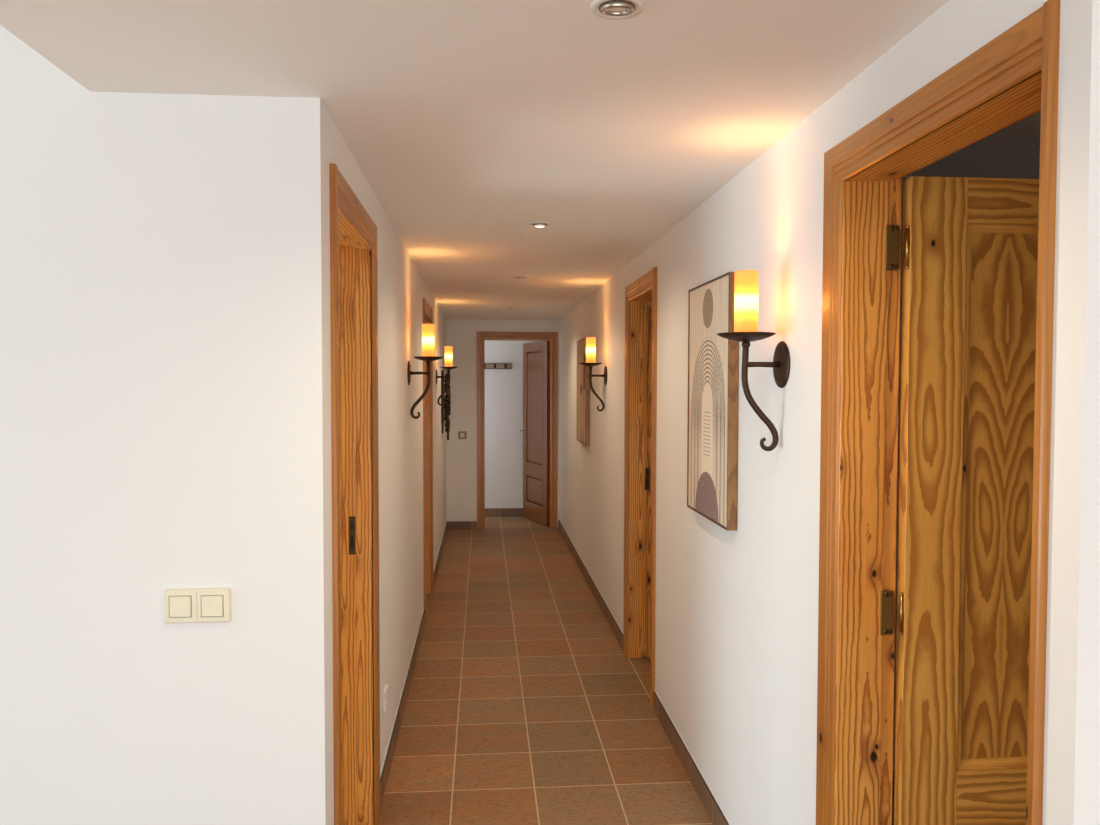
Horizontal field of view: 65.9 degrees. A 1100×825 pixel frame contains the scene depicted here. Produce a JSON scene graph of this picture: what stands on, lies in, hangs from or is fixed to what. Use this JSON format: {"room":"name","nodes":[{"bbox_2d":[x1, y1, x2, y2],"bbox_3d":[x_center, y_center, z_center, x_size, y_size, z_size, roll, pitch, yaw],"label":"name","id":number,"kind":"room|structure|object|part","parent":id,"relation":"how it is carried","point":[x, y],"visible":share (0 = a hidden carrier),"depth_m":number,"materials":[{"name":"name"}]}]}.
{"room":"home hallway","nodes":[
{"label":"home hallway","id":0,"kind":"room"},
{"bbox_2d":[0,25,267,824],"bbox_3d":[-4.522,0.160,1.811,7.670,2.700,0.100,0,2,-5],"label":"wall","id":1,"kind":"structure","parent":0,"point":[132,398],"depth_m":2.04,"materials":[{"name":"white paint"}]},
{"bbox_2d":[164,588,230,623],"bbox_3d":[-0.855,0.469,2.056,0.156,0.083,0.012,0,2,-5],"label":"light switch","id":2,"kind":"object","parent":1,"relation":"attached to","point":[196,605],"visible":1,"depth_m":2.05,"materials":[{"name":"beige plastic"}]},
{"bbox_2d":[261,96,446,824],"bbox_3d":[-0.906,0.253,5.611,0.140,2.266,7.094,0,2,-5],"label":"wall","id":3,"kind":"structure","parent":0,"point":[300,139],"depth_m":2.09,"materials":[{"name":"white paint"}]},
{"bbox_2d":[329,164,379,824],"bbox_3d":[-1.025,0.419,2.607,0.883,2.140,0.876,0,2,-5],"label":"door","id":4,"kind":"structure","parent":3,"relation":"in","point":[353,233],"depth_m":2.98,"materials":[{"name":"brown wood"}]},
{"bbox_3d":[-0.559,0.433,2.225,0.015,2.140,0.040,0,2,-5],"label":"casing","id":5,"kind":"part","parent":4,"relation":"part of","materials":[{"name":"brown wood"}]},
{"bbox_3d":[-0.698,0.434,2.994,0.024,0.135,0.002,0,2,-5],"label":"strike plate","id":6,"kind":"part","parent":4,"relation":"part of","materials":[{"name":"brown metal"}]},
{"bbox_3d":[-0.591,-0.606,2.607,0.014,0.090,0.875,0,2,-5],"label":"casing","id":7,"kind":"part","parent":4,"relation":"part of","materials":[{"name":"brown wood"}]},
{"bbox_3d":[-0.624,0.405,3.033,0.014,2.140,0.090,0,2,-5],"label":"casing","id":8,"kind":"part","parent":4,"relation":"part of","materials":[{"name":"brown wood"}]},
{"bbox_2d":[384,685,388,710],"bbox_3d":[-0.652,1.138,3.385,0.012,0.082,0.082,0,2,-5],"label":"wall socket","id":9,"kind":"object","parent":3,"relation":"attached to","point":[386,692],"visible":1,"depth_m":3.35,"materials":[{"name":"white plastic"}]},
{"bbox_2d":[380,521,447,808],"bbox_3d":[-0.833,1.339,5.654,0.010,0.094,7.094,0,2,-5],"label":"baseboard","id":10,"kind":"structure","parent":3,"relation":"attached to","point":[386,766],"depth_m":4.06,"materials":[{"name":"tile"}]},
{"bbox_2d":[420,467,422,480],"bbox_3d":[-0.805,0.387,5.309,0.012,0.080,0.080,0,2,-5],"label":"light switch","id":11,"kind":"object","parent":3,"relation":"attached to","point":[421,470],"visible":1,"depth_m":5.28,"materials":[{"name":"white plastic"}]},
{"bbox_2d":[408,324,442,418],"bbox_3d":[-0.654,-0.215,4.479,0.184,0.500,0.161,0,2,-5],"label":"wall sconce","id":12,"kind":"object","parent":3,"relation":"attached to","point":[428,345],"visible":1,"depth_m":4.45,"materials":[{"name":"brown metal"}]},
{"bbox_3d":[-0.692,-0.208,4.476,0.096,0.090,0.019,0,2,-5],"label":"arm","id":13,"kind":"part","parent":12,"relation":"part of","materials":[{"name":"brown metal"}]},
{"bbox_3d":[-0.684,-0.121,4.479,0.108,0.311,0.025,0,2,-5],"label":"stem","id":14,"kind":"part","parent":12,"relation":"part of","materials":[{"name":"brown metal"}]},
{"bbox_3d":[-0.642,-0.282,4.477,0.161,0.024,0.161,0,2,-5],"label":"drip plate","id":15,"kind":"part","parent":12,"relation":"part of","materials":[{"name":"brown metal"}]},
{"bbox_3d":[-0.642,-0.377,4.474,0.065,0.177,0.065,0,2,-5],"label":"lamp shade","id":16,"kind":"part","parent":12,"relation":"part of","materials":[{"name":"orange glass"}]},
{"bbox_2d":[423,298,432,622],"bbox_3d":[-0.929,0.305,5.987,0.154,2.136,0.864,0,2,-5],"label":"door","id":17,"kind":"structure","parent":3,"relation":"in","point":[427,310],"depth_m":6.33,"materials":[{"name":"brown wood"}]},
{"bbox_3d":[-0.828,0.319,5.607,0.014,2.136,0.090,0,2,-5],"label":"casing","id":18,"kind":"part","parent":17,"relation":"part of","materials":[{"name":"brown wood"}]},
{"bbox_3d":[-0.857,-0.717,5.958,0.014,0.090,0.864,0,2,-5],"label":"casing","id":19,"kind":"part","parent":17,"relation":"part of","materials":[{"name":"brown wood"}]},
{"bbox_3d":[-0.889,0.292,6.378,0.014,2.136,0.090,0,2,-5],"label":"casing","id":20,"kind":"part","parent":17,"relation":"part of","materials":[{"name":"brown wood"}]},
{"bbox_2d":[441,369,450,439],"bbox_3d":[-0.994,-0.073,8.139,0.085,0.682,0.340,0,2,-5],"label":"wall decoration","id":21,"kind":"object","parent":3,"relation":"attached to","point":[446,399],"visible":0.88,"depth_m":8.14,"materials":[{"name":"black metal"}]},
{"bbox_2d":[436,346,456,405],"bbox_3d":[-0.865,-0.307,7.148,0.184,0.500,0.161,0,2,-5],"label":"wall sconce","id":22,"kind":"object","parent":3,"relation":"attached to","point":[448,349],"visible":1,"depth_m":7.12,"materials":[{"name":"brown metal"}]},
{"bbox_3d":[-0.895,-0.212,7.149,0.108,0.311,0.025,0,2,-5],"label":"stem","id":23,"kind":"part","parent":22,"relation":"part of","materials":[{"name":"brown metal"}]},
{"bbox_3d":[-0.854,-0.468,7.143,0.065,0.177,0.065,0,2,-5],"label":"lamp shade","id":24,"kind":"part","parent":22,"relation":"part of","materials":[{"name":"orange glass"}]},
{"bbox_2d":[446,319,559,527],"bbox_3d":[-0.491,0.130,9.250,1.463,2.266,0.100,0,2,-5],"label":"wall","id":25,"kind":"structure","parent":0,"point":[461,334],"depth_m":9.17,"materials":[{"name":"white paint"}]},
{"bbox_2d":[448,521,476,528],"bbox_3d":[-0.950,1.219,9.195,0.316,0.091,0.010,0,2,-5],"label":"baseboard","id":26,"kind":"structure","parent":25,"relation":"attached to","point":[451,524],"depth_m":9.19,"materials":[{"name":"tile"}]},
{"bbox_2d":[458,431,466,438],"bbox_3d":[-0.946,0.245,9.161,0.092,0.084,0.012,0,2,-5],"label":"light switch","id":27,"kind":"object","parent":25,"relation":"attached to","point":[461,434],"visible":1,"depth_m":9.16,"materials":[{"name":"grey plastic"}]},
{"bbox_2d":[477,332,557,528],"bbox_3d":[-0.384,0.183,9.589,0.874,2.136,0.782,0,2,-5],"label":"door","id":28,"kind":"structure","parent":25,"relation":"in","point":[540,368],"depth_m":9.32,"materials":[{"name":"brown wood"}]},
{"bbox_3d":[-0.748,0.197,9.175,0.082,2.136,0.014,0,2,-5],"label":"casing","id":29,"kind":"part","parent":28,"relation":"part of","materials":[{"name":"brown wood"}]},
{"bbox_3d":[-0.351,-0.826,9.171,0.874,0.090,0.014,0,2,-5],"label":"casing","id":30,"kind":"part","parent":28,"relation":"part of","materials":[{"name":"brown wood"}]},
{"bbox_3d":[-0.160,0.220,9.644,0.038,2.035,0.505,-1,2,-23],"label":"rail","id":31,"kind":"part","parent":28,"relation":"part of","materials":[{"name":"brown wood"}]},
{"bbox_3d":[-0.165,0.887,9.665,0.018,0.264,0.469,-1,2,-23],"label":"panel","id":32,"kind":"part","parent":28,"relation":"part of","materials":[{"name":"brown wood"}]},
{"bbox_3d":[-0.163,-0.054,9.633,0.018,1.239,0.469,-1,2,-23],"label":"panel","id":33,"kind":"part","parent":28,"relation":"part of","materials":[{"name":"brown wood"}]},
{"bbox_3d":[-0.148,-0.055,9.639,0.015,1.275,0.505,-1,2,-23],"label":"moulding","id":34,"kind":"part","parent":28,"relation":"part of","materials":[{"name":"brown wood"}]},
{"bbox_3d":[0.042,0.196,9.237,0.082,2.136,0.014,0,2,-5],"label":"casing","id":35,"kind":"part","parent":28,"relation":"part of","materials":[{"name":"brown wood"}]},
{"bbox_2d":[485,340,539,507],"bbox_3d":[-1.121,0.102,10.032,2.850,2.266,0.100,0,2,-5],"label":"wall","id":36,"kind":"structure","parent":0,"point":[503,387],"depth_m":10.03,"materials":[{"name":"white paint"}]},
{"bbox_2d":[485,363,510,368],"bbox_3d":[-0.673,-0.545,9.958,0.443,0.067,0.075,0,2,-5],"label":"coat rack","id":37,"kind":"object","parent":36,"relation":"attached to","point":[487,365],"visible":0.66,"depth_m":9.98,"materials":[{"name":"brown wood"}]},
{"bbox_2d":[485,508,522,516],"bbox_3d":[-1.202,1.183,10.007,2.483,0.106,0.010,0,2,-5],"label":"baseboard","id":38,"kind":"structure","parent":36,"relation":"attached to","point":[489,512],"depth_m":10.05,"materials":[{"name":"tile"}]},
{"bbox_2d":[0,0,1040,319],"bbox_3d":[-2.525,-1.052,2.740,11.800,0.534,14.330,0,2,-5],"label":"ceiling","id":39,"kind":"structure","parent":0,"point":[470,123],"depth_m":2.00,"materials":[{"name":"white paint"}]},
{"bbox_2d":[529,221,550,227],"bbox_3d":[-0.044,-0.807,3.646,0.097,0.027,0.097,0,2,-5],"label":"recessed light","id":40,"kind":"object","parent":39,"relation":"in","point":[539,224],"visible":1,"depth_m":3.62,"materials":[{"name":"white plastic"}]},
{"bbox_2d":[590,0,643,18],"bbox_3d":[0.122,-0.737,1.543,0.097,0.023,0.097,0,2,-5],"label":"recessed light","id":41,"kind":"object","parent":39,"relation":"in","point":[630,10],"visible":1,"depth_m":1.53,"materials":[{"name":"silver metal"}]},
{"bbox_2d":[377,517,893,824],"bbox_3d":[-2.530,1.539,2.828,11.800,0.120,14.330,0,2,-5],"label":"floor","id":42,"kind":"structure","parent":0,"point":[524,705],"depth_m":4.11,"materials":[{"name":"tile"}]},
{"bbox_2d":[559,0,1099,824],"bbox_3d":[0.492,0.269,5.226,0.140,2.266,8.082,0,2,-5],"label":"wall","id":43,"kind":"structure","parent":0,"point":[736,612],"depth_m":2.36,"materials":[{"name":"white paint"}]},
{"bbox_2d":[577,337,589,444],"bbox_3d":[0.269,-0.175,6.916,0.033,0.842,0.630,0,2,-5],"label":"framed print","id":44,"kind":"object","parent":43,"relation":"attached to","point":[583,387],"visible":0.89,"depth_m":6.78,"materials":[{"name":"brown wood"}]},
{"bbox_3d":[0.293,-0.165,6.606,0.033,0.842,0.008,0,2,-5],"label":"frame rail","id":45,"kind":"part","parent":44,"relation":"part of","materials":[{"name":"brown wood"}]},
{"bbox_2d":[579,337,606,410],"bbox_3d":[0.287,-0.257,5.742,0.184,0.500,0.161,0,2,-5],"label":"wall sconce","id":46,"kind":"object","parent":43,"relation":"attached to","point":[590,341],"visible":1,"depth_m":5.71,"materials":[{"name":"brown metal"}]},
{"bbox_3d":[0.276,-0.324,5.739,0.161,0.024,0.161,0,2,-5],"label":"drip plate","id":47,"kind":"part","parent":46,"relation":"part of","materials":[{"name":"brown metal"}]},
{"bbox_3d":[0.276,-0.418,5.736,0.065,0.177,0.065,0,2,-5],"label":"lamp shade","id":48,"kind":"part","parent":46,"relation":"part of","materials":[{"name":"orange glass"}]},
{"bbox_3d":[0.317,-0.163,5.748,0.108,0.311,0.025,0,2,-5],"label":"stem","id":49,"kind":"part","parent":46,"relation":"part of","materials":[{"name":"brown metal"}]},
{"bbox_3d":[0.326,-0.249,5.745,0.096,0.090,0.019,0,2,-5],"label":"arm","id":50,"kind":"part","parent":46,"relation":"part of","materials":[{"name":"brown metal"}]},
{"bbox_2d":[623,267,656,708],"bbox_3d":[0.893,0.358,4.546,0.863,2.136,0.848,0,2,-5],"label":"door","id":51,"kind":"structure","parent":43,"relation":"in","point":[640,399],"depth_m":4.85,"materials":[{"name":"brown wood"}]},
{"bbox_3d":[0.441,0.345,4.890,0.014,2.136,0.090,0,2,-5],"label":"casing","id":52,"kind":"part","parent":51,"relation":"part of","materials":[{"name":"brown wood"}]},
{"bbox_3d":[0.473,-0.664,4.478,0.014,0.090,0.847,0,2,-5],"label":"casing","id":53,"kind":"part","parent":51,"relation":"part of","materials":[{"name":"brown wood"}]},
{"bbox_3d":[0.555,0.380,4.856,0.024,0.130,0.002,0,2,-5],"label":"strike plate","id":54,"kind":"part","parent":51,"relation":"part of","materials":[{"name":"brown metal"}]},
{"bbox_3d":[0.502,0.372,4.117,0.015,2.136,0.055,0,2,-5],"label":"casing","id":55,"kind":"part","parent":51,"relation":"part of","materials":[{"name":"brown wood"}]},
{"bbox_2d":[558,520,730,824],"bbox_3d":[0.380,1.339,5.701,0.010,0.094,7.192,0,2,-5],"label":"baseboard","id":56,"kind":"structure","parent":43,"relation":"attached to","point":[707,797],"depth_m":3.69,"materials":[{"name":"tile"}]},
{"bbox_2d":[687,272,738,530],"bbox_3d":[0.576,-0.044,3.042,0.033,0.845,0.550,0,2,-5],"label":"framed print","id":57,"kind":"object","parent":43,"relation":"attached to","point":[712,425],"visible":0.89,"depth_m":2.96,"materials":[{"name":"beige paper"}]},
{"bbox_3d":[0.554,-0.053,3.312,0.033,0.845,0.008,0,2,-5],"label":"frame rail","id":58,"kind":"part","parent":57,"relation":"part of","materials":[{"name":"brown wood"}]},
{"bbox_3d":[0.575,0.374,3.057,0.033,0.008,0.534,0,2,-5],"label":"frame rail","id":59,"kind":"part","parent":57,"relation":"part of","materials":[{"name":"brown wood"}]},
{"bbox_3d":[0.577,-0.462,3.028,0.033,0.008,0.534,0,2,-5],"label":"frame rail","id":60,"kind":"part","parent":57,"relation":"part of","materials":[{"name":"brown wood"}]},
{"bbox_3d":[0.597,-0.035,2.772,0.033,0.845,0.008,0,2,-5],"label":"frame rail","id":61,"kind":"part","parent":57,"relation":"part of","materials":[{"name":"brown wood"}]},
{"bbox_2d":[717,270,789,450],"bbox_3d":[0.556,-0.141,2.360,0.184,0.500,0.161,0,2,-5],"label":"wall sconce","id":62,"kind":"object","parent":43,"relation":"attached to","point":[746,283],"visible":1,"depth_m":2.33,"materials":[{"name":"brown metal"}]},
{"bbox_3d":[0.544,-0.208,2.357,0.161,0.024,0.161,0,2,-5],"label":"drip plate","id":63,"kind":"part","parent":62,"relation":"part of","materials":[{"name":"brown metal"}]},
{"bbox_3d":[0.544,-0.302,2.353,0.065,0.177,0.065,0,2,-5],"label":"lamp shade","id":64,"kind":"part","parent":62,"relation":"part of","materials":[{"name":"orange glass"}]},
{"bbox_3d":[0.586,-0.046,2.365,0.108,0.311,0.025,0,2,-5],"label":"stem","id":65,"kind":"part","parent":62,"relation":"part of","materials":[{"name":"brown metal"}]},
{"bbox_3d":[0.594,-0.133,2.363,0.096,0.090,0.019,0,2,-5],"label":"arm","id":66,"kind":"part","parent":62,"relation":"part of","materials":[{"name":"brown metal"}]},
{"bbox_2d":[816,0,1059,824],"bbox_3d":[1.136,0.455,1.706,0.898,2.136,0.820,0,2,-5],"label":"door","id":67,"kind":"structure","parent":43,"relation":"in","point":[977,303],"depth_m":1.99,"materials":[{"name":"brown wood"}]},
{"bbox_3d":[0.668,0.443,2.034,0.014,2.136,0.090,0,2,-5],"label":"casing","id":68,"kind":"part","parent":67,"relation":"part of","materials":[{"name":"brown wood"}]},
{"bbox_3d":[0.791,0.471,1.994,0.032,0.104,0.005,0,2,-5],"label":"hinge plate","id":69,"kind":"part","parent":67,"relation":"part of","materials":[{"name":"gold metal"}]},
{"bbox_3d":[0.793,-0.382,1.965,0.032,0.104,0.005,0,2,-5],"label":"hinge plate","id":70,"kind":"part","parent":67,"relation":"part of","materials":[{"name":"gold metal"}]},
{"bbox_3d":[0.698,-0.567,1.636,0.014,0.090,0.819,0,2,-5],"label":"casing","id":71,"kind":"part","parent":67,"relation":"part of","materials":[{"name":"brown wood"}]},
{"bbox_3d":[1.192,0.478,2.030,0.463,2.045,0.038,0,2,-5],"label":"rail","id":72,"kind":"part","parent":67,"relation":"part of","materials":[{"name":"brown wood"}]},
{"bbox_3d":[1.194,0.203,2.009,0.463,1.285,0.015,0,2,-5],"label":"moulding","id":73,"kind":"part","parent":67,"relation":"part of","materials":[{"name":"brown wood"}]},
{"bbox_3d":[1.192,0.203,2.025,0.427,1.249,0.018,0,2,-5],"label":"panel","id":74,"kind":"part","parent":67,"relation":"part of","materials":[{"name":"brown wood"}]},
{"bbox_3d":[0.728,0.469,1.271,0.015,2.136,0.018,0,2,-5],"label":"casing","id":75,"kind":"part","parent":67,"relation":"part of","materials":[{"name":"brown wood"}]},
{"bbox_2d":[893,212,902,769],"bbox_3d":[1.990,0.319,3.841,2.627,2.266,5.082,0,2,-5],"label":"wall","id":76,"kind":"structure","parent":0,"point":[901,212],"depth_m":3.43,"materials":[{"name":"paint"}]}
]}

